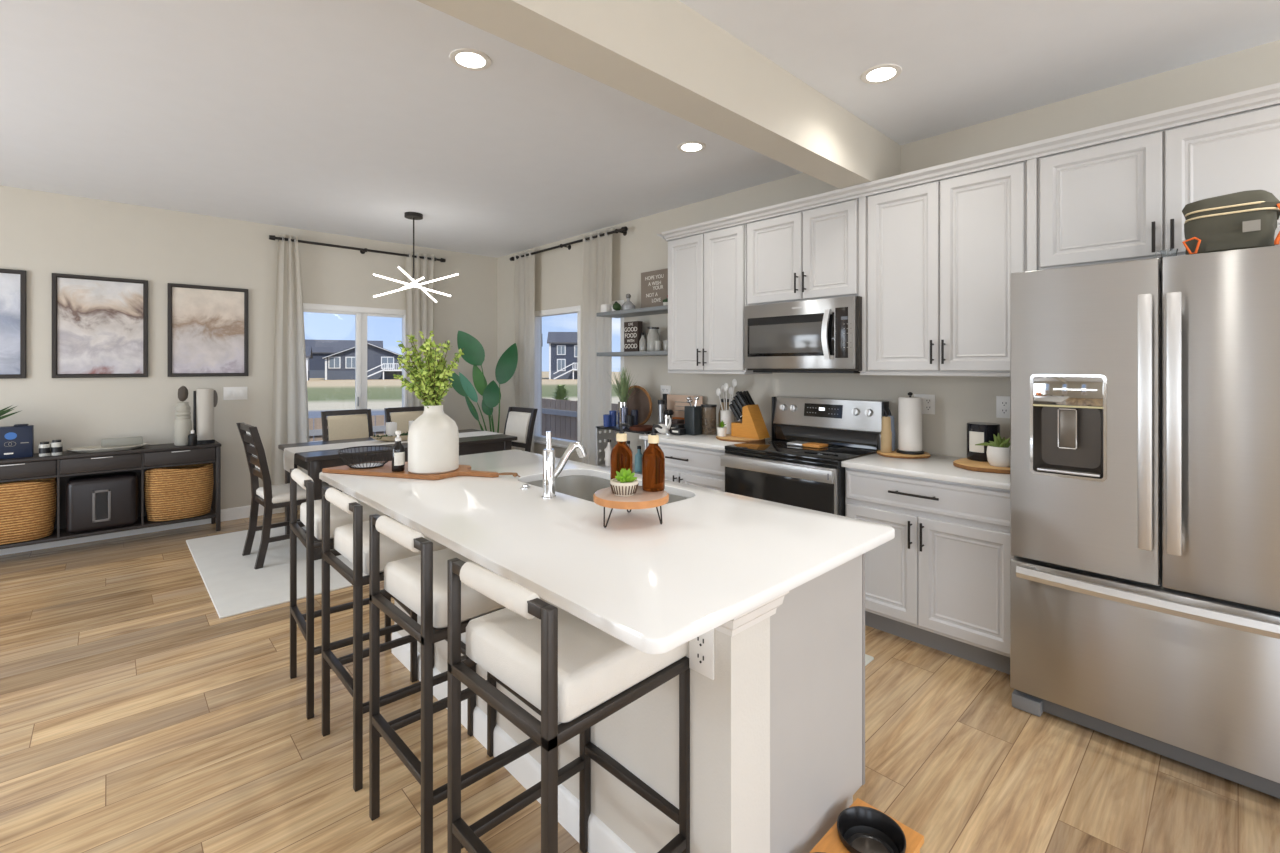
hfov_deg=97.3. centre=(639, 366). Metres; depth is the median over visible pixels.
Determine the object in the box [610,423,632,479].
soap bottle
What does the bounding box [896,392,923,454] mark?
paper towel holder
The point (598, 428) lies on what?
shelf
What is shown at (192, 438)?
spray bottle
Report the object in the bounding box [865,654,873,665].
kitchen mat
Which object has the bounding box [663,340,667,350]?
drinking glass
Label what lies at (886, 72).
recessed light
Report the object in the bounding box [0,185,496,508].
wall
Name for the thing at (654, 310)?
floating shelf
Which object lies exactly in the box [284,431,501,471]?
table runner
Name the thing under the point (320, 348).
house
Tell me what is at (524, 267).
curtain
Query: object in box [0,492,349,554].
baseboard
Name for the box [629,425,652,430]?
copper tray
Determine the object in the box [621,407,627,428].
tumbler
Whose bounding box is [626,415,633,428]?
tumbler
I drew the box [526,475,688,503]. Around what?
sink
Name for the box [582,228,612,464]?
curtain
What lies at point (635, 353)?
floating shelf
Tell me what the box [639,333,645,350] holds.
glass bottle
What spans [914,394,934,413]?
outlet
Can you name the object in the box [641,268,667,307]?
sign
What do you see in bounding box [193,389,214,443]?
towel stand
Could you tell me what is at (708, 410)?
pasta canister
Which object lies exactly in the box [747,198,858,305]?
upper cabinet
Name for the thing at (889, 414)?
oil bottle
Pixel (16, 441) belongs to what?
game box
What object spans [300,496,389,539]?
seat cushion
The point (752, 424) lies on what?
knife block
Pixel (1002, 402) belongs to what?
outlet
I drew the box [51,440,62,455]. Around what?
candle jar
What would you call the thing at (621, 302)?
window
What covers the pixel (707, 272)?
upper cabinet
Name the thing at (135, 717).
floor
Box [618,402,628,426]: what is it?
planter
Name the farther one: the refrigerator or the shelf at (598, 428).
the shelf at (598, 428)
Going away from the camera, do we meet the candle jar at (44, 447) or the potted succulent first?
the potted succulent
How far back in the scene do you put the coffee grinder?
4.63 m
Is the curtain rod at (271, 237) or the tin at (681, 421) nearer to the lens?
the tin at (681, 421)
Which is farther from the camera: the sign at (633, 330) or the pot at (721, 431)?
the sign at (633, 330)
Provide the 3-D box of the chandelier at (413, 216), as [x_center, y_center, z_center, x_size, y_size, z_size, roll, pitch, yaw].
[-1.999,-0.952,4.964,0.767,0.775,0.267,0,0,6]
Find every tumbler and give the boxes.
[603,414,609,426]
[609,411,616,425]
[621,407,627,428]
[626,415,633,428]
[631,410,637,424]
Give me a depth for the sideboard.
4.37 m
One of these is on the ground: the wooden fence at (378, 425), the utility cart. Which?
the wooden fence at (378, 425)
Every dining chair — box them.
[236,422,333,568]
[321,409,372,491]
[384,406,423,432]
[504,407,537,451]
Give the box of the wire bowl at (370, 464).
[338,445,392,468]
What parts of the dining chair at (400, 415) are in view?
leg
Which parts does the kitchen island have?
baseboard, cap moulding, frame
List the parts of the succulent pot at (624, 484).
pot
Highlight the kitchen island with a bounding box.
[392,553,864,852]
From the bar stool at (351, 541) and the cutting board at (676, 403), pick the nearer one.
the bar stool at (351, 541)
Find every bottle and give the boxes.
[174,386,191,445]
[188,430,196,445]
[392,430,404,471]
[605,439,612,465]
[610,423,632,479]
[635,446,642,471]
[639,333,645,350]
[642,424,664,491]
[881,409,891,452]
[887,408,894,450]
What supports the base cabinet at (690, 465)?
on the floor
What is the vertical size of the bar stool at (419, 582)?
0.949 m
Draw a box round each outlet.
[661,385,670,398]
[689,629,713,679]
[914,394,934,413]
[996,396,1009,417]
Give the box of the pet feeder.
[809,798,923,852]
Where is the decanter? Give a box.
[621,293,634,309]
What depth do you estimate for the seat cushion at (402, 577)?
1.61 m
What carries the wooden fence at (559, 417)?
on the ground
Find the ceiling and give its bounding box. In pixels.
[0,0,1279,257]
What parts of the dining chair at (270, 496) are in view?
leg, leg, seat frame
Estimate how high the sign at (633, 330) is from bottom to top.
0.268 m
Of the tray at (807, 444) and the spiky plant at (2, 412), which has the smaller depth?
the tray at (807, 444)
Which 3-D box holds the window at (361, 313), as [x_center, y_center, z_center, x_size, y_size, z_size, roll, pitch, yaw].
[-2.998,0.120,5.858,1.210,1.480,0.120,0,0,-43]
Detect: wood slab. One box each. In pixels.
[716,434,764,441]
[877,449,930,458]
[953,458,1009,473]
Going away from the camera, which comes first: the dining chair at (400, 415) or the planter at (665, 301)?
the planter at (665, 301)
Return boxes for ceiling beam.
[417,0,900,188]
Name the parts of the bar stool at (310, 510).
leg, leg, seat frame, leg, leg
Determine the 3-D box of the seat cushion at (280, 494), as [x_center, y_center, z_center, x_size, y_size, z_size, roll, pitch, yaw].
[-2.567,0.929,4.205,0.430,0.059,0.430,0,0,45]
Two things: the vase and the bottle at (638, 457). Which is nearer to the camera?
the vase
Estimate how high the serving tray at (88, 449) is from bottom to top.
0.030 m
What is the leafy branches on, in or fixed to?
in the vase
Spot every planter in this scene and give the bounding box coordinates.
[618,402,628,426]
[662,295,667,304]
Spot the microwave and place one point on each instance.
(818, 335)
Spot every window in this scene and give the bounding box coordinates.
[303,303,406,441]
[534,305,580,447]
[612,300,623,398]
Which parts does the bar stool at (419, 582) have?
leg, rail, leg, seat frame, leg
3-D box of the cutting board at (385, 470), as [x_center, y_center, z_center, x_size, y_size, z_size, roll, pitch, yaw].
[-0.965,0.473,2.558,0.922,0.025,0.270,0,0,17]
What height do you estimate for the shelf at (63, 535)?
0.024 m
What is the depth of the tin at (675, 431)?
4.21 m
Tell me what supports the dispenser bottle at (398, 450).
on the cutting board at (385, 470)
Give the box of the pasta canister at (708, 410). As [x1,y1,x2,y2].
[701,404,716,434]
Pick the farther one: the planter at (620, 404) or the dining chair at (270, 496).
the planter at (620, 404)
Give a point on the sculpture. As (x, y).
(664, 430)
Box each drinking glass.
[654,341,661,350]
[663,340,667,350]
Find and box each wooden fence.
[309,415,385,440]
[542,398,617,440]
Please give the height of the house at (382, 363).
6.500 m
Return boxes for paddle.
[214,390,217,406]
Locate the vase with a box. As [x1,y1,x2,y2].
[408,405,458,473]
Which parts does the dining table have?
leg, leg, leg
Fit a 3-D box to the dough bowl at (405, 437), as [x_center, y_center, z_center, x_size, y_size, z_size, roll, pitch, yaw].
[-2.042,0.610,4.836,0.520,0.048,0.200,0,0,-43]
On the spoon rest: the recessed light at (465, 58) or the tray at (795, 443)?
the tray at (795, 443)
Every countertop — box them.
[319,449,894,653]
[639,431,771,450]
[841,453,1009,489]
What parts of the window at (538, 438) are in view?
sill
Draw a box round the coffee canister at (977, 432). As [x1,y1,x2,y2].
[967,422,999,461]
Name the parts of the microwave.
door, handle, control panel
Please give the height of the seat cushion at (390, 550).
0.088 m
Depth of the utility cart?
4.80 m
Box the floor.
[0,510,1279,852]
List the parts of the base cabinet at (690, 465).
cabinet door, handle, drawer, cabinet door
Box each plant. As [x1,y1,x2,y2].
[0,406,19,419]
[446,331,517,432]
[607,367,634,401]
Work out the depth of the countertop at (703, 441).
3.95 m
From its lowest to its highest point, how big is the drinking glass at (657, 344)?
0.085 m
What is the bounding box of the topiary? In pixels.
[613,302,620,310]
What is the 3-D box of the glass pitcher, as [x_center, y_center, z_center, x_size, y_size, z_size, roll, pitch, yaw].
[0.644,0.379,4.289,0.096,0.270,0.096,0,0,-43]
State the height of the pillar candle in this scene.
0.144 m
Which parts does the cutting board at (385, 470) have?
cord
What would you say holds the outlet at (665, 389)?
attached to the wall at (959, 400)
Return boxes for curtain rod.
[269,235,445,261]
[510,226,627,260]
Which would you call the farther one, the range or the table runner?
the table runner
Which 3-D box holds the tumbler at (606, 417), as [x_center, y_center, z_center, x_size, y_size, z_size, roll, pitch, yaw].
[-0.282,0.463,4.791,0.062,0.100,0.062,0,0,-43]
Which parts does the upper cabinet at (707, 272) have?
door, handle, light rail, door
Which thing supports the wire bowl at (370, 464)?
on the cutting board at (385, 470)
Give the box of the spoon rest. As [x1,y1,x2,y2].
[787,441,827,447]
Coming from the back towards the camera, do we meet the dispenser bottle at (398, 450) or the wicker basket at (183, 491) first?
the wicker basket at (183, 491)
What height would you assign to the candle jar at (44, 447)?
0.106 m
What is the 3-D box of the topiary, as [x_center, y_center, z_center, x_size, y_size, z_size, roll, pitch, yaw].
[-0.204,-0.529,4.998,0.073,0.077,0.075,0,0,-43]
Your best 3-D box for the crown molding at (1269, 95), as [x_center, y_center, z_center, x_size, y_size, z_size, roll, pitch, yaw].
[1.541,-1.001,3.170,0.403,0.058,3.701,0,0,-43]
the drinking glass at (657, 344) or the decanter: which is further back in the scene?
the decanter
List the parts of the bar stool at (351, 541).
leg, rail, seat frame, leg, leg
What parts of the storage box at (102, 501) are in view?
handle frame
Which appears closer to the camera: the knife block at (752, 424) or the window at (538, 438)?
the knife block at (752, 424)
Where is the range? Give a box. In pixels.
[721,396,888,515]
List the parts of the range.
handle, oven door, knob, knob, display panel, vent trim, knob, knob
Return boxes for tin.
[669,419,683,430]
[670,423,683,432]
[671,428,685,434]
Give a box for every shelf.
[0,508,215,548]
[596,424,669,433]
[597,305,667,317]
[597,351,667,356]
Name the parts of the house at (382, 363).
pane, pane, pane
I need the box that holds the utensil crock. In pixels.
[716,379,736,433]
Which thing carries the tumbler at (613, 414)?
on the utility cart
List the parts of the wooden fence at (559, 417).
rail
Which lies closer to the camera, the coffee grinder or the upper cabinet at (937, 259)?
the upper cabinet at (937, 259)
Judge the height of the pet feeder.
0.123 m
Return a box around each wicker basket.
[0,477,56,544]
[144,463,212,521]
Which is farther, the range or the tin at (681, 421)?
the tin at (681, 421)
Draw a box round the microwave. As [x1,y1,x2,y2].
[744,296,861,372]
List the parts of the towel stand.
arm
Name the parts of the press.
press lid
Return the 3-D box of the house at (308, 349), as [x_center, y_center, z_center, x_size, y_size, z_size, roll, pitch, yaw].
[-56.021,-0.450,87.871,8.245,5.700,12.460,0,0,-28]
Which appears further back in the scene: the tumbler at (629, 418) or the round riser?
the tumbler at (629, 418)
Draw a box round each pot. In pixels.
[610,468,638,496]
[717,427,726,436]
[986,446,1009,466]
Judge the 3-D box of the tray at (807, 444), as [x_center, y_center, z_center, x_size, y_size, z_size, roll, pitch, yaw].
[1.097,0.495,3.524,0.110,0.018,0.115,0,0,-43]
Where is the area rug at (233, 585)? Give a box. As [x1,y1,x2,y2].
[186,526,366,618]
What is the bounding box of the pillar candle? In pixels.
[386,421,396,435]
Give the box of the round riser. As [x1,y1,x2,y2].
[593,486,668,527]
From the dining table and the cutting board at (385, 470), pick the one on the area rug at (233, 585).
the dining table
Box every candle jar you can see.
[39,441,50,456]
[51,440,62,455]
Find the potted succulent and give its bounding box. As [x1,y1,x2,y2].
[975,433,1009,466]
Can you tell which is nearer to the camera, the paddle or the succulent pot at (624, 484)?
the succulent pot at (624, 484)
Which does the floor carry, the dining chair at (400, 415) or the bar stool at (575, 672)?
the bar stool at (575, 672)
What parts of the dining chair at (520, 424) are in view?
leg, leg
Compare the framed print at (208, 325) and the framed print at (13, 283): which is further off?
the framed print at (208, 325)
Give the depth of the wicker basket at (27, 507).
4.03 m
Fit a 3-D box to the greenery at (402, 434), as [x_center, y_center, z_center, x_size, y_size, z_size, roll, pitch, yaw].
[-2.031,0.584,4.815,0.472,0.039,0.157,0,0,-43]
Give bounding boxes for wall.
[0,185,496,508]
[497,40,1279,462]
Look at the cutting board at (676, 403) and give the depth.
4.68 m
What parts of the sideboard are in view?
drawer, divider post, drawer, panel, divider post, drawer, leg, leg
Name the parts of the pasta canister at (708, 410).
jar lid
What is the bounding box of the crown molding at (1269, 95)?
[657,83,1279,240]
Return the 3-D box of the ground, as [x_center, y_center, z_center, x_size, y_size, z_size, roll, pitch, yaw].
[-10.344,2.375,127.644,280.000,0.450,320.000,0,0,-43]
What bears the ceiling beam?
attached to the ceiling
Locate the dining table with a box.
[278,429,516,559]
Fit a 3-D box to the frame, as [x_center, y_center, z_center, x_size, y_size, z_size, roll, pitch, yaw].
[-4.164,0.609,4.533,0.245,0.065,0.020,0,0,-43]
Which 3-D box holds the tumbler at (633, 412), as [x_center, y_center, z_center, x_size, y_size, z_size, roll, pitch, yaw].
[-0.045,0.438,4.656,0.062,0.150,0.062,0,0,-43]
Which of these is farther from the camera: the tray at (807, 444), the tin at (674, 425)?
the tin at (674, 425)
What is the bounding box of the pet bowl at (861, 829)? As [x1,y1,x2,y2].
[837,806,905,852]
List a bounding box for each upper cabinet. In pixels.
[668,223,772,373]
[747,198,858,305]
[859,158,1037,376]
[1038,104,1279,269]
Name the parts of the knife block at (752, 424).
knife handle, knife handle, knife handle, knife handle, knife handle, knife handle, knife handle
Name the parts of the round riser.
hairpin leg, hairpin leg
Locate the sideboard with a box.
[0,440,220,548]
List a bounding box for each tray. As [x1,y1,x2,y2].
[66,443,148,452]
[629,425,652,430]
[787,441,809,446]
[803,442,827,447]
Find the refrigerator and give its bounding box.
[1010,245,1279,798]
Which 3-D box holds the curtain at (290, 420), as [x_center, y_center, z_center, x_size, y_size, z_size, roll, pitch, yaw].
[-3.321,0.068,5.369,0.350,2.625,0.054,0,0,-43]
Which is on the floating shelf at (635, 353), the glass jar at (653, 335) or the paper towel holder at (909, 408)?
the glass jar at (653, 335)
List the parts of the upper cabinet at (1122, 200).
door, handle, handle, door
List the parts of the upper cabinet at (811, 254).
door, handle, handle, door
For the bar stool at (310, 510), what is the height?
0.949 m
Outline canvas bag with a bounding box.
[1182,190,1279,254]
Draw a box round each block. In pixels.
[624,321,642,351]
[729,391,769,438]
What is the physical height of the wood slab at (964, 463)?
0.024 m
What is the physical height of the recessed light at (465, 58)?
0.006 m
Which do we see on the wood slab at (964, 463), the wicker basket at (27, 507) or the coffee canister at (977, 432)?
the coffee canister at (977, 432)
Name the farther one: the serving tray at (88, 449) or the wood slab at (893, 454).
the serving tray at (88, 449)
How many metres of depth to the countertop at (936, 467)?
2.83 m
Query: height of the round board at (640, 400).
0.356 m
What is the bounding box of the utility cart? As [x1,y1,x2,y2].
[596,424,669,474]
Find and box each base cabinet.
[647,442,725,491]
[845,467,1013,674]
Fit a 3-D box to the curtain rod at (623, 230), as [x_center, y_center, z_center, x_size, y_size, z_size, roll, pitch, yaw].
[-0.781,-1.240,5.839,0.129,0.052,2.000,0,0,-43]
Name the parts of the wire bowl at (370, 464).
plate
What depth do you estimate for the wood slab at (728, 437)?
3.86 m
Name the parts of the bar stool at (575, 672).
leg, rail, leg, seat frame, leg, leg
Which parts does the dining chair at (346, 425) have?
leg, leg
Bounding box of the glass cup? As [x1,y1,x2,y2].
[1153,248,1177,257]
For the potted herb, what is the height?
0.117 m
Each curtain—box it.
[271,234,309,513]
[405,251,434,411]
[514,249,534,452]
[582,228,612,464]
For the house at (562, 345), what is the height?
8.600 m
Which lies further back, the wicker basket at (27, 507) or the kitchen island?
the wicker basket at (27, 507)
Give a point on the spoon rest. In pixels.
(794, 443)
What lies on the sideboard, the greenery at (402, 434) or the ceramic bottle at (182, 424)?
the ceramic bottle at (182, 424)
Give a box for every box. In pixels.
[0,424,33,458]
[66,472,137,533]
[601,304,611,311]
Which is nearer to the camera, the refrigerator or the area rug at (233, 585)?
the refrigerator
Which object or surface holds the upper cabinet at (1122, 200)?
attached to the wall at (959, 400)
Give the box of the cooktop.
[725,438,877,464]
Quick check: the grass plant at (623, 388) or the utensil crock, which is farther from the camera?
the grass plant at (623, 388)
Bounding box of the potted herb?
[716,420,726,436]
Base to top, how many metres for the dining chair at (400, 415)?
0.976 m
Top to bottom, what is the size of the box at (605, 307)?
0.075 m
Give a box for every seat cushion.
[256,482,333,503]
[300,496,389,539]
[334,517,446,574]
[384,548,504,627]
[466,597,687,722]
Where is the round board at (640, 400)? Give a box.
[626,385,651,424]
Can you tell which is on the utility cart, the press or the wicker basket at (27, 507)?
the press
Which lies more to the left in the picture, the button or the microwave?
the button
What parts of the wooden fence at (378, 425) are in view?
rail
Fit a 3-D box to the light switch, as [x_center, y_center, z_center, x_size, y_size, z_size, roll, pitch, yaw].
[-3.697,0.249,5.152,0.180,0.118,0.010,0,0,-43]
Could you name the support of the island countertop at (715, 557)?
on the kitchen island
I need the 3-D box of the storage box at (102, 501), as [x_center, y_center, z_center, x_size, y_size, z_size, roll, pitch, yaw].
[-4.186,1.056,4.392,0.400,0.401,0.266,0,0,-43]
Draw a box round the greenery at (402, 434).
[374,432,407,438]
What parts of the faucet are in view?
lever, spout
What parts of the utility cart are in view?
post, perforated panel, post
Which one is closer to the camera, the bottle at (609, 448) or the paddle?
the bottle at (609, 448)
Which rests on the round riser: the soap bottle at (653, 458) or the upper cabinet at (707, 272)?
the soap bottle at (653, 458)
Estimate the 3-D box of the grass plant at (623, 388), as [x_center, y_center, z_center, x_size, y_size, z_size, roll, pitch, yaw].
[-0.140,0.148,4.771,0.259,0.350,0.361,0,0,-43]
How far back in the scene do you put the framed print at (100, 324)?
4.53 m
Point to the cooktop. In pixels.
(835, 453)
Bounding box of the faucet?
[542,431,586,498]
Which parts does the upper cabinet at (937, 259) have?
cabinet door, handle, light rail, handle, cabinet door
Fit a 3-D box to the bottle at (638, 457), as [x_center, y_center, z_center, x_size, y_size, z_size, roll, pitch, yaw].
[-0.006,0.744,4.528,0.072,0.202,0.072,0,0,-43]
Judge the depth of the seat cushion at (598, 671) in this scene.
1.23 m
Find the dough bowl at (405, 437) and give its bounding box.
[370,433,407,441]
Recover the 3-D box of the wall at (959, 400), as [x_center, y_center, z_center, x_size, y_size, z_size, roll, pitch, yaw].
[1.573,0.030,3.536,0.140,2.740,9.590,0,0,-43]
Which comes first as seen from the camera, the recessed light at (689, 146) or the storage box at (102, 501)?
the recessed light at (689, 146)
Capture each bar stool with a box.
[290,468,416,719]
[322,487,475,791]
[369,514,540,852]
[447,558,689,852]
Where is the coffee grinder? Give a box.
[658,400,664,423]
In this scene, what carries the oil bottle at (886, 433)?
on the wood slab at (893, 454)
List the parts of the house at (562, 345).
pane, pane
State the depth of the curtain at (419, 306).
6.19 m
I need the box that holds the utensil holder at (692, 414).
[684,396,701,434]
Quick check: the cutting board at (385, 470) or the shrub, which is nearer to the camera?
the cutting board at (385, 470)
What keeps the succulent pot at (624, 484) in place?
on the round riser
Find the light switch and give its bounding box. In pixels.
[223,387,246,399]
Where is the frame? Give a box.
[101,436,142,446]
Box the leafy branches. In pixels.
[393,331,463,407]
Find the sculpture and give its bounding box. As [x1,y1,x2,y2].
[655,416,670,433]
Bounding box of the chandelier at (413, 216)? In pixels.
[373,212,459,302]
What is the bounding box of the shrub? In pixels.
[549,384,572,399]
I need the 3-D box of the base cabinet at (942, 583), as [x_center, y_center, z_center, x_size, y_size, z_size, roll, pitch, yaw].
[1.587,0.974,2.955,0.630,0.853,0.815,0,0,-43]
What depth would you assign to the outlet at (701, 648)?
1.32 m
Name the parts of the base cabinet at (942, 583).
cabinet door, handle, handle, handle, drawer, cabinet door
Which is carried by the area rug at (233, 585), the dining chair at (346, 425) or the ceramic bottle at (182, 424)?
the dining chair at (346, 425)
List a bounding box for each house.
[305,339,382,377]
[305,346,312,380]
[322,342,401,379]
[547,332,576,379]
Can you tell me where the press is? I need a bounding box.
[663,409,673,429]
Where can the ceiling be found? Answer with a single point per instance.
(339, 117)
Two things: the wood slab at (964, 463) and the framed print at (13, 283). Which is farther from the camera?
the framed print at (13, 283)
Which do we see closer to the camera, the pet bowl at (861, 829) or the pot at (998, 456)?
the pet bowl at (861, 829)
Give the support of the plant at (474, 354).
on the floor
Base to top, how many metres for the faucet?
0.244 m
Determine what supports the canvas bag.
on the refrigerator
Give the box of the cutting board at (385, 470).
[322,461,519,479]
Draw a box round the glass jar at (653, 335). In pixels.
[647,327,659,350]
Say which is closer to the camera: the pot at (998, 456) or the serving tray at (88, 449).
the pot at (998, 456)
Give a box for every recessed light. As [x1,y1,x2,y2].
[449,48,490,70]
[677,141,705,152]
[860,64,901,83]
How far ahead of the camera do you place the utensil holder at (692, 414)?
4.20 m
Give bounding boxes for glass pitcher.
[718,398,728,426]
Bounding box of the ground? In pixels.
[307,371,619,440]
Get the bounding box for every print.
[0,269,26,378]
[52,273,147,377]
[168,283,247,376]
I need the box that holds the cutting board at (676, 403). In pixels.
[663,394,702,419]
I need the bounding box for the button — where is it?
[521,484,530,488]

